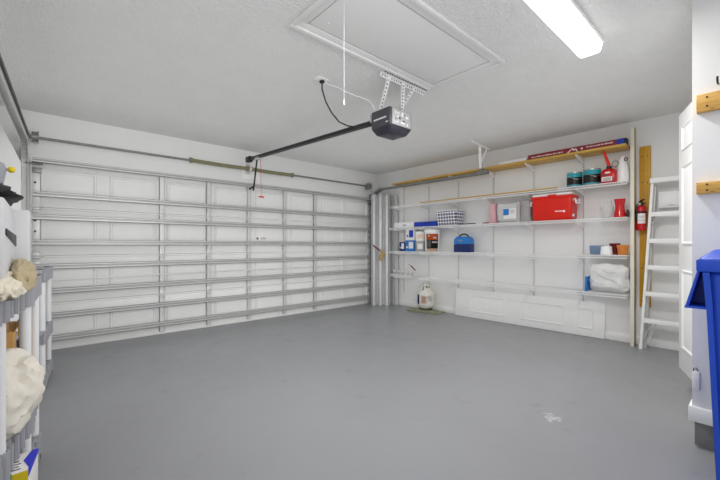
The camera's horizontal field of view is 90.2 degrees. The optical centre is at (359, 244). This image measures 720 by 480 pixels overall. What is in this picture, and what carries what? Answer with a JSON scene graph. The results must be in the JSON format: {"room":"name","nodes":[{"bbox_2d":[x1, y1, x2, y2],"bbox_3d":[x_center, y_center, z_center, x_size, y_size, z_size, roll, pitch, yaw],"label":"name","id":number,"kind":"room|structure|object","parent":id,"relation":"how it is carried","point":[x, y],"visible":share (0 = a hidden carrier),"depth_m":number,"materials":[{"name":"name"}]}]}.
{"room":"garage","nodes":[
{"label":"garage","id":0,"kind":"room"},
{"bbox_2d":[0,124,20,339],"bbox_3d":[-3.567,-0.029,3.438,0.465,2.400,0.020,0,0,-42],"label":"wall","id":1,"kind":"structure","parent":0,"point":[8,156],"depth_m":3.54,"materials":[{"name":"paint"}]},
{"bbox_2d":[0,105,377,301],"bbox_3d":[-1.862,-0.149,5.579,5.900,2.640,0.120,0,0,-42],"label":"wall","id":2,"kind":"structure","parent":0,"point":[48,126],"depth_m":4.77,"materials":[{"name":"paint"}]},
{"bbox_2d":[0,54,29,209],"bbox_3d":[-2.609,-0.011,2.654,0.094,2.325,3.243,0,0,-39],"label":"door track","id":3,"kind":"object","parent":2,"relation":"attached to","point":[7,94],"visible":0.7,"depth_m":3.21,"materials":[{"name":"metal"}]},
{"bbox_2d":[26,157,370,349],"bbox_3d":[-1.681,0.114,5.543,5.097,2.114,0.125,0,0,-42],"label":"door","id":4,"kind":"structure","parent":2,"relation":"in","point":[132,253],"depth_m":4.87,"materials":[{"name":"metal"}]},
{"bbox_2d":[27,126,372,190],"bbox_3d":[-1.672,-1.174,5.551,5.093,0.170,0.172,0,0,-42],"label":"spring","id":5,"kind":"object","parent":2,"relation":"attached to","point":[34,136],"visible":0.98,"depth_m":5.03,"materials":[{"name":"metal"}]},
{"bbox_2d":[242,156,258,179],"bbox_3d":[-1.711,-1.204,5.628,0.290,0.350,0.008,0,0,-42],"label":"pad","id":6,"kind":"object","parent":2,"relation":"attached to","point":[250,175],"visible":0.64,"depth_m":5.62,"materials":[{"name":"paint"}]},
{"bbox_2d":[369,140,489,279],"bbox_3d":[0.913,-0.159,6.196,0.584,2.619,2.657,0,0,-42],"label":"door track","id":7,"kind":"object","parent":2,"relation":"attached to","point":[480,172],"visible":0.48,"depth_m":5.72,"materials":[{"name":"metal"}]},
{"bbox_2d":[0,0,691,174],"bbox_3d":[0.717,-1.519,2.694,6.100,0.100,7.860,0,0,-42],"label":"ceiling","id":8,"kind":"structure","parent":0,"point":[236,74],"depth_m":3.11,"materials":[{"name":"white paint"}]},
{"bbox_2d":[313,75,328,82],"bbox_3d":[-0.343,-1.455,3.174,0.120,0.028,0.080,0,0,-42],"label":"outlet","id":9,"kind":"object","parent":8,"relation":"attached to","point":[320,79],"visible":1,"depth_m":3.17,"materials":[{"name":"white plastic"}]},
{"bbox_2d":[321,83,371,127],"bbox_3d":[-0.125,-1.267,3.292,0.480,0.349,0.058,0,0,-19],"label":"power cord","id":10,"kind":"object","parent":9,"relation":"hanging from","point":[321,83],"visible":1,"depth_m":3.27,"materials":[{"name":"black plastic"}]},
{"bbox_2d":[325,83,375,111],"bbox_3d":[-0.088,-1.351,3.272,0.505,0.218,0.035,0,0,-16],"label":"wire","id":11,"kind":"object","parent":9,"relation":"hanging from","point":[325,83],"visible":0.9,"depth_m":3.27,"materials":[{"name":"white plastic"}]},
{"bbox_2d":[246,70,426,197],"bbox_3d":[-0.657,-1.089,4.404,0.590,0.761,3.222,0,0,-42],"label":"garage door opener","id":12,"kind":"object","parent":8,"relation":"hanging from","point":[391,123],"visible":0.99,"depth_m":3.31,"materials":[{"name":"grey plastic"}]},
{"bbox_2d":[290,0,504,104],"bbox_3d":[0.343,-1.155,2.610,1.520,0.629,0.725,0,0,-42],"label":"attic hatch","id":13,"kind":"object","parent":8,"relation":"attached to","point":[409,40],"visible":1,"depth_m":2.54,"materials":[{"name":"paint"}]},
{"bbox_2d":[524,0,603,57],"bbox_3d":[1.221,-1.425,2.209,1.245,0.087,0.170,0,0,-42],"label":"ceiling light","id":14,"kind":"object","parent":8,"relation":"attached to","point":[565,18],"visible":1,"depth_m":2.27,"materials":[{"name":"glowing white plastic diffuser"}]},
{"bbox_2d":[38,302,715,479],"bbox_3d":[0.357,1.221,3.096,6.100,0.100,8.940,0,0,-42],"label":"floor","id":15,"kind":"structure","parent":0,"point":[368,391],"depth_m":2.67,"materials":[{"name":"grey paint"}]},
{"bbox_2d":[0,275,41,479],"bbox_3d":[-1.546,0.669,1.300,0.497,1.004,1.452,0,0,-36],"label":"shelving","id":16,"kind":"object","parent":15,"relation":"on","point":[26,305],"visible":0.44,"depth_m":1.48,"materials":[{"name":"white plastic"}]},
{"bbox_2d":[0,197,16,279],"bbox_3d":[-1.535,0.007,1.284,0.422,0.322,0.720,0,0,-42],"label":"bin","id":17,"kind":"object","parent":16,"relation":"on","point":[8,238],"visible":0.84,"depth_m":1.21,"materials":[{"name":"plastic"}]},
{"bbox_2d":[0,184,23,206],"bbox_3d":[-1.543,-0.215,1.362,0.392,0.078,0.961,0,0,-42],"label":"crumpled bag","id":18,"kind":"object","parent":17,"relation":"on","point":[11,197],"visible":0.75,"depth_m":1.37,"materials":[{"name":"black plastic"}]},
{"bbox_2d":[0,162,14,183],"bbox_3d":[-1.608,-0.309,1.514,0.170,0.100,0.170,0,0,4],"label":"plastic tub","id":19,"kind":"object","parent":18,"relation":"on","point":[3,169],"visible":1,"depth_m":1.55,"materials":[{"name":"white plastic"}]},
{"bbox_2d":[6,319,18,348],"bbox_3d":[-1.764,0.539,1.622,0.373,0.396,0.350,0,0,-42],"label":"cardboard box","id":20,"kind":"object","parent":16,"relation":"on","point":[11,327],"visible":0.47,"depth_m":1.62,"materials":[{"name":"brown cardboard"}]},
{"bbox_2d":[0,271,26,301],"bbox_3d":[-1.244,0.131,1.269,0.105,0.074,0.599,0,0,-42],"label":"canvas bag","id":21,"kind":"object","parent":16,"relation":"on","point":[11,288],"visible":0.77,"depth_m":1.12,"materials":[{"name":"beige fabric"}]},
{"bbox_2d":[13,210,30,260],"bbox_3d":[-1.895,-0.003,1.726,0.456,0.342,0.220,0,0,-42],"label":"bin","id":22,"kind":"object","parent":16,"relation":"on","point":[23,217],"visible":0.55,"depth_m":1.78,"materials":[{"name":"plastic"}]},
{"bbox_2d":[10,258,37,290],"bbox_3d":[-1.445,0.111,1.536,0.098,0.114,0.851,0,0,-42],"label":"canvas bag","id":23,"kind":"object","parent":16,"relation":"on","point":[23,270],"visible":0.72,"depth_m":1.33,"materials":[{"name":"beige fabric"}]},
{"bbox_2d":[10,448,38,479],"bbox_3d":[-1.394,0.943,1.333,0.156,0.188,0.315,0,0,43],"label":"carton","id":24,"kind":"object","parent":16,"relation":"on","point":[26,466],"visible":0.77,"depth_m":1.40,"materials":[{"name":"multicoloured cardboard"}]},
{"bbox_2d":[6,348,45,439],"bbox_3d":[-1.415,0.567,1.400,0.285,0.339,0.357,0,0,-42],"label":"sack","id":25,"kind":"object","parent":16,"relation":"on","point":[25,387],"visible":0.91,"depth_m":1.38,"materials":[{"name":"beige fabric"}]},
{"bbox_2d":[16,266,52,388],"bbox_3d":[-2.880,0.683,2.972,0.524,0.976,0.550,0,0,-42],"label":"shelving","id":26,"kind":"object","parent":15,"relation":"on","point":[45,322],"visible":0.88,"depth_m":2.93,"materials":[{"name":"white plastic"}]},
{"bbox_2d":[10,314,18,331],"bbox_3d":[-2.906,0.514,2.954,0.365,0.366,0.323,0,0,-42],"label":"carton","id":27,"kind":"object","parent":26,"relation":"on","point":[16,316],"visible":0.02,"depth_m":2.87,"materials":[{"name":"white cardboard"}]},
{"bbox_2d":[371,195,389,304],"bbox_3d":[0.402,0.101,7.024,0.376,2.139,0.119,0,0,6],"label":"panel","id":28,"kind":"object","parent":15,"relation":"on","point":[380,205],"visible":0.95,"depth_m":7.01,"materials":[{"name":"metal"}]},
{"bbox_2d":[372,245,385,260],"bbox_3d":[0.373,0.144,6.886,0.272,0.306,0.096,0,0,32],"label":"brush","id":29,"kind":"object","parent":28,"relation":"hanging from","point":[381,256],"visible":1,"depth_m":6.83,"materials":[{"name":"beige wood"}]},
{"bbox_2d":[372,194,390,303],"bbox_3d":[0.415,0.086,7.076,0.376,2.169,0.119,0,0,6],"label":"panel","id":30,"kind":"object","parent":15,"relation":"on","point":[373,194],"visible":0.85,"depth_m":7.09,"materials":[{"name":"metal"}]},
{"bbox_2d":[392,195,397,304],"bbox_3d":[0.684,0.096,7.064,0.056,2.149,0.140,0,0,-42],"label":"panel","id":31,"kind":"object","parent":15,"relation":"on","point":[394,197],"visible":1,"depth_m":7.04,"materials":[{"name":"metal"}]},
{"bbox_2d":[407,307,445,314],"bbox_3d":[1.162,1.153,6.297,0.374,0.034,0.600,0,0,-42],"label":"floor mat","id":32,"kind":"object","parent":15,"relation":"on","point":[435,312],"visible":0.98,"depth_m":6.23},
{"bbox_2d":[417,283,434,309],"bbox_3d":[1.166,0.907,6.347,0.305,0.455,0.305,0,0,-42],"label":"propane tank","id":33,"kind":"object","parent":32,"relation":"on","point":[425,296],"visible":1,"depth_m":6.24,"materials":[{"name":"metal"}]},
{"bbox_2d":[455,288,605,338],"bbox_3d":[2.337,0.948,5.255,0.078,0.446,2.121,0,0,-43],"label":"door slab","id":34,"kind":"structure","parent":15,"relation":"on","point":[584,318],"depth_m":5.07,"materials":[{"name":"paint"}]},
{"bbox_2d":[630,127,635,346],"bbox_3d":[3.176,-0.094,4.173,0.101,2.530,0.038,0,0,-42],"label":"post","id":35,"kind":"object","parent":15,"relation":"on","point":[632,129],"visible":1,"depth_m":4.14,"materials":[{"name":"beige paint"}]},
{"bbox_2d":[639,175,678,348],"bbox_3d":[3.396,0.213,3.911,0.196,1.915,0.547,0,0,-42],"label":"step ladder","id":36,"kind":"object","parent":15,"relation":"on","point":[668,199],"visible":0.71,"depth_m":4.00,"materials":[{"name":"white metal"}]},
{"bbox_2d":[684,249,719,479],"bbox_3d":[1.943,0.595,1.593,0.660,1.152,0.685,0,0,-42],"label":"bin","id":37,"kind":"object","parent":15,"relation":"on","point":[704,293],"visible":1,"depth_m":1.58,"materials":[{"name":"blue plastic"}]},
{"bbox_2d":[695,422,713,449],"bbox_3d":[2.908,1.096,1.166,0.150,0.150,2.662,0,0,-42],"label":"curb","id":38,"kind":"object","parent":15,"relation":"on","point":[704,437],"visible":0.6,"depth_m":2.08,"materials":[{"name":"concrete"}]},
{"bbox_2d":[378,112,681,341],"bbox_3d":[2.111,-0.149,5.650,0.120,2.640,5.310,0,0,-42],"label":"wall","id":39,"kind":"structure","parent":0,"point":[661,132],"depth_m":4.95,"materials":[{"name":"paint"}]},
{"bbox_2d":[394,185,404,292],"bbox_3d":[0.749,-0.112,6.862,0.294,2.065,0.024,0,0,-42],"label":"shelf standard","id":40,"kind":"object","parent":39,"relation":"attached to","point":[401,188],"visible":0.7,"depth_m":6.95,"materials":[{"name":"white metal"}]},
{"bbox_2d":[390,273,422,277],"bbox_3d":[0.861,0.574,6.712,0.300,0.040,0.544,0,0,-42],"label":"wire shelf","id":41,"kind":"object","parent":40,"relation":"on","point":[401,275],"visible":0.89,"depth_m":6.61,"materials":[{"name":"white metal"}]},
{"bbox_2d":[392,168,483,184],"bbox_3d":[1.326,-1.146,6.195,0.295,0.026,1.850,0,0,-42],"label":"plank","id":42,"kind":"object","parent":40,"relation":"on","point":[474,170],"visible":0.48,"depth_m":6.03,"materials":[{"name":"brown wood"}]},
{"bbox_2d":[389,217,629,229],"bbox_3d":[1.901,-0.301,5.549,0.300,0.040,3.704,0,0,-42],"label":"wire shelf","id":43,"kind":"object","parent":40,"relation":"on","point":[610,218],"visible":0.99,"depth_m":5.02,"materials":[{"name":"white metal"}]},
{"bbox_2d":[394,222,413,227],"bbox_3d":[0.867,-0.371,6.704,0.172,0.095,0.480,0,0,-42],"label":"flat box","id":44,"kind":"object","parent":43,"relation":"on","point":[403,224],"visible":0.63,"depth_m":6.63,"materials":[{"name":"white cardboard"}]},
{"bbox_2d":[414,221,437,226],"bbox_3d":[1.198,-0.366,6.333,0.172,0.085,0.485,0,0,-42],"label":"flat box","id":45,"kind":"object","parent":43,"relation":"on","point":[428,223],"visible":0.66,"depth_m":6.26,"materials":[{"name":"blue cardboard"}]},
{"bbox_2d":[436,209,464,225],"bbox_3d":[1.506,-0.450,5.997,0.254,0.253,0.403,0,0,-42],"label":"storage basket","id":46,"kind":"object","parent":43,"relation":"on","point":[454,216],"visible":0.9,"depth_m":5.89,"materials":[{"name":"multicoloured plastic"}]},
{"bbox_2d":[489,203,498,222],"bbox_3d":[2.036,-0.476,5.413,0.200,0.305,0.113,0,0,-42],"label":"folded blanket","id":47,"kind":"object","parent":43,"relation":"on","point":[492,206],"visible":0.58,"depth_m":5.34,"materials":[{"name":"pink fabric"}]},
{"bbox_2d":[497,201,521,222],"bbox_3d":[2.191,-0.476,5.227,0.220,0.305,0.352,0,0,-42],"label":"storage box","id":48,"kind":"object","parent":43,"relation":"on","point":[507,212],"visible":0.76,"depth_m":5.14,"materials":[{"name":"white plastic"}]},
{"bbox_2d":[521,200,533,221],"bbox_3d":[2.366,-0.478,5.055,0.207,0.309,0.142,0,0,-42],"label":"bag","id":49,"kind":"object","parent":43,"relation":"on","point":[526,210],"visible":0.79,"depth_m":4.99,"materials":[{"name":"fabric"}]},
{"bbox_2d":[530,192,579,220],"bbox_3d":[2.580,-0.499,4.769,0.258,0.352,0.578,0,0,-42],"label":"cooler","id":50,"kind":"object","parent":43,"relation":"on","point":[563,205],"visible":0.98,"depth_m":4.65,"materials":[{"name":"red plastic"}]},
{"bbox_2d":[614,198,625,216],"bbox_3d":[3.049,-0.431,4.212,0.124,0.215,0.124,0,0,-42],"label":"flower vase","id":51,"kind":"object","parent":43,"relation":"on","point":[619,211],"visible":0.88,"depth_m":4.17,"materials":[{"name":"red ceramic"}]},
{"bbox_2d":[389,251,629,258],"bbox_3d":[1.901,0.137,5.549,0.300,0.040,3.704,0,0,-42],"label":"wire shelf","id":52,"kind":"object","parent":40,"relation":"on","point":[399,252],"visible":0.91,"depth_m":4.99,"materials":[{"name":"white metal"}]},
{"bbox_2d":[399,242,404,250],"bbox_3d":[0.825,0.029,6.727,0.122,0.170,0.130,0,0,-42],"label":"carton","id":53,"kind":"object","parent":52,"relation":"on","point":[401,244],"visible":0.68,"depth_m":6.68,"materials":[{"name":"blue cardboard"}]},
{"bbox_2d":[405,240,415,250],"bbox_3d":[0.950,0.015,6.587,0.122,0.200,0.215,0,0,-42],"label":"carton","id":54,"kind":"object","parent":52,"relation":"on","point":[409,244],"visible":0.63,"depth_m":6.53,"materials":[{"name":"blue cardboard"}]},
{"bbox_2d":[406,242,412,248],"bbox_3d":[0.906,0.004,6.548,0.003,0.120,0.163,0,0,-42],"label":"print","id":55,"kind":"object","parent":54,"relation":"attached to","point":[409,245],"depth_m":6.55},
{"bbox_2d":[406,228,417,239],"bbox_3d":[0.954,-0.194,6.584,0.122,0.215,0.205,0,0,-42],"label":"carton","id":56,"kind":"object","parent":54,"relation":"on","point":[410,233],"visible":0.7,"depth_m":6.52,"materials":[{"name":"white cardboard"}]},
{"bbox_2d":[407,230,412,236],"bbox_3d":[0.909,-0.205,6.544,0.003,0.129,0.156,0,0,-42],"label":"print","id":57,"kind":"object","parent":56,"relation":"attached to","point":[409,232],"depth_m":6.54},
{"bbox_2d":[415,241,424,251],"bbox_3d":[1.072,0.022,6.391,0.172,0.185,0.170,0,0,-42],"label":"tin can","id":58,"kind":"object","parent":52,"relation":"on","point":[419,245],"visible":1,"depth_m":6.32,"materials":[{"name":"white metal"}]},
{"bbox_2d":[416,232,424,240],"bbox_3d":[1.072,-0.154,6.391,0.166,0.165,0.164,0,0,-42],"label":"tin can","id":59,"kind":"object","parent":58,"relation":"on","point":[420,236],"visible":0.91,"depth_m":6.32,"materials":[{"name":"white metal"}]},
{"bbox_2d":[424,229,439,251],"bbox_3d":[1.255,-0.076,6.233,0.276,0.382,0.276,0,0,-42],"label":"pail","id":60,"kind":"object","parent":52,"relation":"on","point":[432,236],"visible":1,"depth_m":6.12,"materials":[{"name":"white plastic"}]},
{"bbox_2d":[454,233,473,251],"bbox_3d":[1.666,-0.035,5.762,0.140,0.300,0.300,0,0,-42],"label":"tool case","id":61,"kind":"object","parent":52,"relation":"on","point":[464,243],"visible":0.99,"depth_m":5.70,"materials":[{"name":"blue plastic"}]},
{"bbox_2d":[589,245,603,253],"bbox_3d":[2.904,0.059,4.400,0.144,0.110,0.132,0,0,-42],"label":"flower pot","id":62,"kind":"object","parent":52,"relation":"on","point":[594,249],"visible":0.84,"depth_m":4.36,"materials":[{"name":"blue plastic"}]},
{"bbox_2d":[600,246,612,254],"bbox_3d":[2.936,0.065,4.278,0.124,0.100,0.124,0,0,-42],"label":"flower pot","id":63,"kind":"object","parent":52,"relation":"on","point":[605,250],"visible":1,"depth_m":4.23,"materials":[{"name":"white plastic"}]},
{"bbox_2d":[609,243,620,254],"bbox_3d":[3.064,0.047,4.315,0.110,0.135,0.110,0,0,-42],"label":"flower pot","id":64,"kind":"object","parent":52,"relation":"on","point":[614,245],"visible":0.75,"depth_m":4.28,"materials":[{"name":"red ceramic"}]},
{"bbox_2d":[617,245,628,254],"bbox_3d":[3.062,0.057,4.182,0.120,0.115,0.120,0,0,-42],"label":"flower pot","id":65,"kind":"object","parent":52,"relation":"on","point":[621,249],"visible":1,"depth_m":4.14,"materials":[{"name":"ceramic"}]},
{"bbox_2d":[390,181,629,208],"bbox_3d":[1.908,-0.711,5.542,0.300,0.040,3.684,0,0,-42],"label":"wire shelf","id":66,"kind":"object","parent":40,"relation":"on","point":[620,183],"visible":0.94,"depth_m":5.05,"materials":[{"name":"white metal"}]},
{"bbox_2d":[567,171,582,187],"bbox_3d":[2.732,-0.826,4.571,0.180,0.185,0.180,0,0,-42],"label":"paint can","id":67,"kind":"object","parent":66,"relation":"on","point":[573,178],"visible":0.95,"depth_m":4.50,"materials":[{"name":"metal"}]},
{"bbox_2d":[583,168,600,186],"bbox_3d":[2.862,-0.832,4.425,0.192,0.197,0.192,0,0,-42],"label":"paint can","id":68,"kind":"object","parent":66,"relation":"on","point":[591,176],"visible":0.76,"depth_m":4.35,"materials":[{"name":"metal"}]},
{"bbox_2d":[601,151,616,184],"bbox_3d":[2.981,-0.931,4.285,0.164,0.394,0.155,0,0,-42],"label":"can","id":69,"kind":"object","parent":66,"relation":"on","point":[608,175],"visible":0.88,"depth_m":4.24,"materials":[{"name":"red plastic"}]},
{"bbox_2d":[611,157,628,182],"bbox_3d":[3.064,-0.883,4.224,0.124,0.300,0.168,0,0,-42],"label":"jug","id":70,"kind":"object","parent":66,"relation":"on","point":[622,169],"visible":0.94,"depth_m":4.17,"materials":[{"name":"plastic"}]},
{"bbox_2d":[419,181,429,287],"bbox_3d":[1.148,-0.112,6.416,0.294,2.065,0.024,0,0,-42],"label":"shelf standard","id":71,"kind":"object","parent":39,"relation":"attached to","point":[427,184],"visible":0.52,"depth_m":6.50,"materials":[{"name":"white metal"}]},
{"bbox_2d":[448,176,458,287],"bbox_3d":[1.557,-0.112,5.958,0.294,2.065,0.024,0,0,-42],"label":"shelf standard","id":72,"kind":"object","parent":39,"relation":"attached to","point":[457,180],"visible":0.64,"depth_m":6.02,"materials":[{"name":"white metal"}]},
{"bbox_2d":[484,171,493,291],"bbox_3d":[1.974,-0.112,5.492,0.294,2.065,0.024,0,0,-42],"label":"shelf standard","id":73,"kind":"object","parent":39,"relation":"attached to","point":[490,200],"visible":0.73,"depth_m":5.55,"materials":[{"name":"white metal"}]},
{"bbox_2d":[425,277,629,298],"bbox_3d":[2.174,0.589,5.244,0.300,0.040,2.884,0,0,-42],"label":"wire shelf","id":74,"kind":"object","parent":73,"relation":"on","point":[427,278],"visible":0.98,"depth_m":5.00,"materials":[{"name":"white metal"}]},
{"bbox_2d":[584,276,591,290],"bbox_3d":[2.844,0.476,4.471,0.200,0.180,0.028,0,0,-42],"label":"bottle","id":75,"kind":"object","parent":74,"relation":"on","point":[587,283],"visible":0.76,"depth_m":4.42,"materials":[{"name":"blue plastic"}]},
{"bbox_2d":[589,263,629,292],"bbox_3d":[2.993,0.390,4.314,0.300,0.352,0.431,0,0,-42],"label":"wrapped bundle","id":76,"kind":"object","parent":74,"relation":"on","point":[607,277],"visible":0.98,"depth_m":4.22,"materials":[{"name":"white plastic"}]},
{"bbox_2d":[420,187,557,202],"bbox_3d":[1.806,-0.742,5.478,0.025,0.017,2.240,0,0,-42],"label":"trim","id":77,"kind":"structure","parent":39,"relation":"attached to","point":[551,187],"depth_m":5.28,"materials":[{"name":"brown wood"}]},
{"bbox_2d":[525,163,534,295],"bbox_3d":[2.382,-0.112,5.035,0.294,2.065,0.024,0,0,-42],"label":"shelf standard","id":78,"kind":"object","parent":39,"relation":"attached to","point":[532,167],"visible":0.73,"depth_m":5.12,"materials":[{"name":"white metal"}]},
{"bbox_2d":[484,143,629,171],"bbox_3d":[2.545,-1.147,4.831,0.295,0.026,1.750,0,0,-42],"label":"plank","id":79,"kind":"object","parent":78,"relation":"on","point":[619,147],"visible":0.8,"depth_m":4.65,"materials":[{"name":"brown wood"}]},
{"bbox_2d":[499,158,527,164],"bbox_3d":[2.211,-1.185,5.149,0.120,0.050,0.390,0,0,-42],"label":"sheet","id":80,"kind":"object","parent":79,"relation":"on","point":[521,159],"visible":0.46,"depth_m":5.10,"materials":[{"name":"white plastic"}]},
{"bbox_2d":[528,138,627,159],"bbox_3d":[2.726,-1.198,4.573,0.102,0.076,1.115,0,0,-42],"label":"carton","id":81,"kind":"object","parent":79,"relation":"on","point":[622,140],"visible":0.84,"depth_m":4.47,"materials":[{"name":"red cardboard"}]},
{"bbox_2d":[391,299,678,350],"bbox_3d":[2.061,1.123,5.605,0.015,0.095,5.070,0,0,-42],"label":"baseboard","id":82,"kind":"structure","parent":39,"relation":"attached to","point":[659,343],"depth_m":4.35,"materials":[{"name":"paint"}]},
{"bbox_2d":[575,154,584,300],"bbox_3d":[2.799,-0.112,4.569,0.294,2.065,0.024,0,0,-42],"label":"shelf standard","id":83,"kind":"object","parent":39,"relation":"attached to","point":[582,159],"visible":0.84,"depth_m":4.65,"materials":[{"name":"white metal"}]},
{"bbox_2d":[640,145,650,307],"bbox_3d":[3.324,-0.214,4.183,0.028,1.870,0.103,0,0,-42],"label":"board","id":84,"kind":"object","parent":39,"relation":"attached to","point":[645,152],"visible":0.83,"depth_m":4.18,"materials":[{"name":"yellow wood"}]},
{"bbox_2d":[635,199,646,230],"bbox_3d":[3.249,-0.344,4.149,0.138,0.360,0.106,0,0,-42],"label":"fire extinguisher","id":85,"kind":"object","parent":84,"relation":"attached to","point":[641,211],"visible":1,"depth_m":4.11,"materials":[{"name":"red metal"}]},
{"bbox_2d":[692,0,719,409],"bbox_3d":[2.867,-0.224,1.135,0.132,2.490,2.670,0,0,-42],"label":"wall","id":86,"kind":"structure","parent":0,"point":[705,13],"depth_m":2.06,"materials":[{"name":"paint"}]},
{"bbox_2d":[688,399,712,426],"bbox_3d":[2.861,0.980,1.139,0.135,0.087,2.685,0,0,-42],"label":"baseboard","id":87,"kind":"structure","parent":86,"relation":"attached to","point":[696,414],"depth_m":2.06,"materials":[{"name":"paint"}]},
{"bbox_2d":[696,90,719,113],"bbox_3d":[2.169,-0.805,1.805,0.040,0.099,0.699,0,0,-42],"label":"cleat","id":88,"kind":"object","parent":86,"relation":"attached to","point":[708,102],"visible":1,"depth_m":2.02,"materials":[{"name":"brown wood"}]},
{"bbox_2d":[696,181,719,194],"bbox_3d":[2.169,-0.324,1.805,0.040,0.065,0.699,0,0,-42],"label":"cleat","id":89,"kind":"object","parent":86,"relation":"attached to","point":[711,187],"visible":1,"depth_m":2.02,"materials":[{"name":"brown wood"}]},
{"bbox_3d":[3.315,-0.149,2.474,2.320,2.640,1.270,0,0,-42],"label":"wall","id":90,"kind":"structure","parent":0,"visible":0},
{"bbox_2d":[679,102,691,379],"bbox_3d":[2.375,-0.029,2.519,0.045,2.030,0.864,0,0,30],"label":"door","id":91,"kind":"structure","parent":90,"relation":"in","point":[685,118],"depth_m":2.73,"materials":[{"name":"paint"}]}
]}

